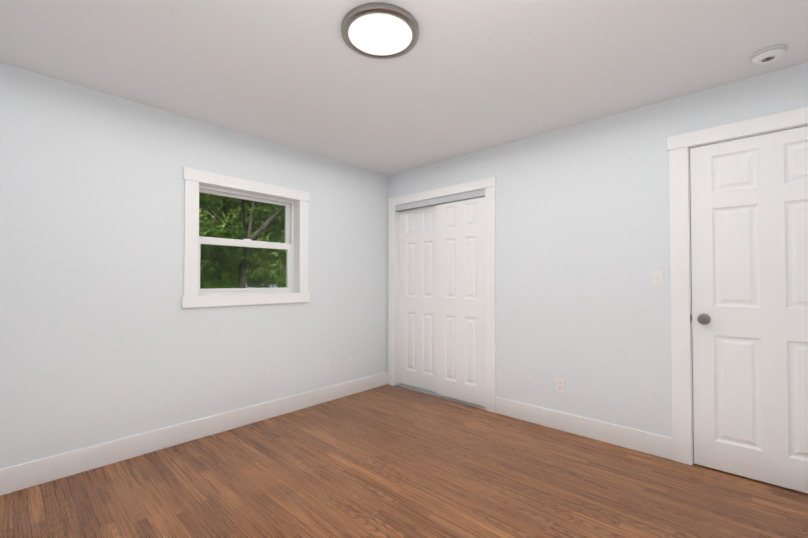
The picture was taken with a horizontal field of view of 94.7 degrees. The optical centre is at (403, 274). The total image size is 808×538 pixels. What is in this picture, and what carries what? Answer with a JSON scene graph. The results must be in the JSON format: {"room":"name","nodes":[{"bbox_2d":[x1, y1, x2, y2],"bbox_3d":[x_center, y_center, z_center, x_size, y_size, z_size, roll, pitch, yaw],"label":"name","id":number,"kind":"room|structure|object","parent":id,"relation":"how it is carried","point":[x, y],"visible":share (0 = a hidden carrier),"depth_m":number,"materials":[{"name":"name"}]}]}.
{"room":"empty bedroom","nodes":[
{"label":"empty bedroom","id":0,"kind":"room"},
{"bbox_2d":[0,62,387,468],"bbox_3d":[-1.168,0.038,3.428,0.170,2.440,4.840,-1,-1,43],"label":"wall","id":1,"kind":"structure","parent":0,"point":[105,337],"depth_m":2.57,"materials":[{"name":"paint"}]},
{"bbox_2d":[0,371,387,495],"bbox_3d":[-1.409,1.179,2.999,0.030,0.145,3.630,-1,-1,43],"label":"baseboard","id":2,"kind":"structure","parent":1,"relation":"attached to","point":[32,473],"depth_m":2.65,"materials":[{"name":"white wood"}]},
{"bbox_2d":[181,167,309,307],"bbox_3d":[-1.341,-0.270,3.228,0.193,1.050,1.090,-1,-1,43],"label":"window unit","id":3,"kind":"structure","parent":1,"relation":"in","point":[287,245],"depth_m":3.17,"materials":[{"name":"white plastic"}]},
{"bbox_2d":[323,360,328,372],"bbox_3d":[-0.775,0.911,3.709,0.007,0.115,0.070,-1,-1,43],"label":"electrical outlet","id":4,"kind":"object","parent":1,"relation":"attached to","point":[325,365],"visible":1,"depth_m":3.71,"materials":[{"name":"white plastic"}]},
{"bbox_2d":[0,384,807,537],"bbox_3d":[0.293,1.286,2.062,4.140,0.100,4.840,-1,-1,43],"label":"floor","id":5,"kind":"structure","parent":0,"point":[387,461],"depth_m":2.15,"materials":[{"name":"brown wood"}]},
{"bbox_2d":[0,0,807,175],"bbox_3d":[0.293,-1.254,2.105,4.140,0.100,4.840,-1,-1,43],"label":"ceiling","id":6,"kind":"structure","parent":0,"point":[462,77],"depth_m":2.10,"materials":[{"name":"white paint"}]},
{"bbox_2d":[341,3,418,58],"bbox_3d":[-0.117,-1.189,1.842,0.380,0.038,0.380,-1,-1,43],"label":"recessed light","id":7,"kind":"object","parent":6,"relation":"in","point":[380,30],"visible":1,"depth_m":1.79,"materials":[{"name":"white glass"}]},
{"bbox_2d":[750,45,785,64],"bbox_3d":[1.977,-1.187,2.021,0.140,0.036,0.140,-1,-1,43],"label":"smoke detector","id":8,"kind":"object","parent":6,"relation":"attached to","point":[768,54],"visible":1,"depth_m":2.00,"materials":[{"name":"white plastic"}]},
{"bbox_2d":[388,62,807,437],"bbox_3d":[1.266,0.033,3.104,3.850,2.440,0.120,-1,-1,43],"label":"wall","id":9,"kind":"structure","parent":0,"point":[583,307],"depth_m":2.85,"materials":[{"name":"paint"}]},
{"bbox_2d":[396,189,485,409],"bbox_3d":[0.370,0.232,3.915,1.177,2.069,0.096,-1,-1,43],"label":"closet track","id":10,"kind":"object","parent":9,"relation":"attached to","point":[450,198],"visible":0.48,"depth_m":3.86,"materials":[{"name":"silver metal"}]},
{"bbox_2d":[399,205,435,391],"bbox_3d":[0.178,0.240,4.120,0.612,2.015,0.032,-1,-1,43],"label":"closet door","id":11,"kind":"structure","parent":10,"relation":"hanging from","point":[417,297],"depth_m":4.12,"materials":[{"name":"white wood"}]},
{"bbox_2d":[436,196,485,406],"bbox_3d":[0.568,0.233,3.705,0.600,2.015,0.032,-1,-1,43],"label":"closet door","id":12,"kind":"structure","parent":10,"relation":"hanging from","point":[460,311],"depth_m":3.68,"materials":[{"name":"white wood"}]},
{"bbox_2d":[388,176,495,412],"bbox_3d":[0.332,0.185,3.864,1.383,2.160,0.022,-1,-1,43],"label":"trim","id":13,"kind":"structure","parent":9,"relation":"attached to","point":[488,185],"depth_m":3.46,"materials":[{"name":"white wood"}]},
{"bbox_2d":[555,377,564,392],"bbox_3d":[1.260,0.891,3.008,0.070,0.115,0.007,-1,-1,43],"label":"electrical outlet","id":14,"kind":"object","parent":9,"relation":"attached to","point":[560,384],"visible":1,"depth_m":3.00,"materials":[{"name":"white plastic"}]},
{"bbox_2d":[496,397,671,459],"bbox_3d":[1.321,1.178,2.944,1.312,0.145,0.014,-1,-1,43],"label":"baseboard","id":15,"kind":"structure","parent":9,"relation":"attached to","point":[642,441],"depth_m":2.84,"materials":[{"name":"white wood"}]},
{"bbox_2d":[651,269,663,285],"bbox_3d":[1.748,0.021,2.567,0.070,0.115,0.017,-1,-1,43],"label":"light switch","id":16,"kind":"object","parent":9,"relation":"attached to","point":[657,277],"visible":1,"depth_m":2.57,"materials":[{"name":"white plastic"}]},
{"bbox_2d":[667,107,807,464],"bbox_3d":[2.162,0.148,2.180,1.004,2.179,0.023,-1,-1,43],"label":"door frame","id":17,"kind":"structure","parent":9,"relation":"attached to","point":[678,146],"depth_m":2.46,"materials":[{"name":"white wood"}]},
{"bbox_2d":[690,126,807,492],"bbox_3d":[2.159,0.194,2.182,0.769,2.070,0.101,-1,-1,43],"label":"entry door","id":18,"kind":"structure","parent":9,"relation":"in","point":[749,241],"depth_m":2.25,"materials":[{"name":"white wood"}]},
{"label":"outside","id":19,"kind":"structure","parent":0,"visible":0},
{"label":"ground","id":20,"kind":"structure","parent":19,"visible":0},
{"bbox_2d":[200,196,240,250],"bbox_3d":[-15.002,-3.538,19.329,9.946,11.438,12.626,-1,-1,43],"label":"tree","id":21,"kind":"object","parent":20,"relation":"on","point":[225,208],"depth_m":21.82,"materials":[{"name":"green plant"}]},
{"bbox_2d":[201,201,240,258],"bbox_3d":[-20.131,-4.377,30.763,10.605,13.498,16.369,-1,-1,43],"label":"tree","id":22,"kind":"object","parent":20,"relation":"on","point":[211,250],"depth_m":30.79,"materials":[{"name":"green plant"}]},
{"bbox_2d":[199,192,285,288],"bbox_3d":[-7.095,-3.258,16.074,9.525,10.815,13.992,-1,-1,43],"label":"tree","id":23,"kind":"object","parent":20,"relation":"on","point":[254,229],"depth_m":15.76,"materials":[{"name":"green plant"}]},
{"bbox_2d":[202,199,285,273],"bbox_3d":[-12.601,-4.424,34.909,10.894,13.724,17.833,-1,-1,43],"label":"tree","id":24,"kind":"object","parent":20,"relation":"on","point":[256,251],"depth_m":34.16,"materials":[{"name":"green plant"}]},
{"bbox_2d":[203,197,285,287],"bbox_3d":[-7.388,-2.830,24.669,9.730,10.188,13.461,-1,-1,43],"label":"tree","id":25,"kind":"object","parent":20,"relation":"on","point":[255,281],"depth_m":23.01,"materials":[{"name":"green plant"}]},
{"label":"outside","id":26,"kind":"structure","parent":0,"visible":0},
{"bbox_2d":[200,252,285,288],"bbox_3d":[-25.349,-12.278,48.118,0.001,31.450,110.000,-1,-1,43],"label":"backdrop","id":27,"kind":"structure","parent":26,"point":[279,286],"depth_m":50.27,"materials":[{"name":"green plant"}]}
]}

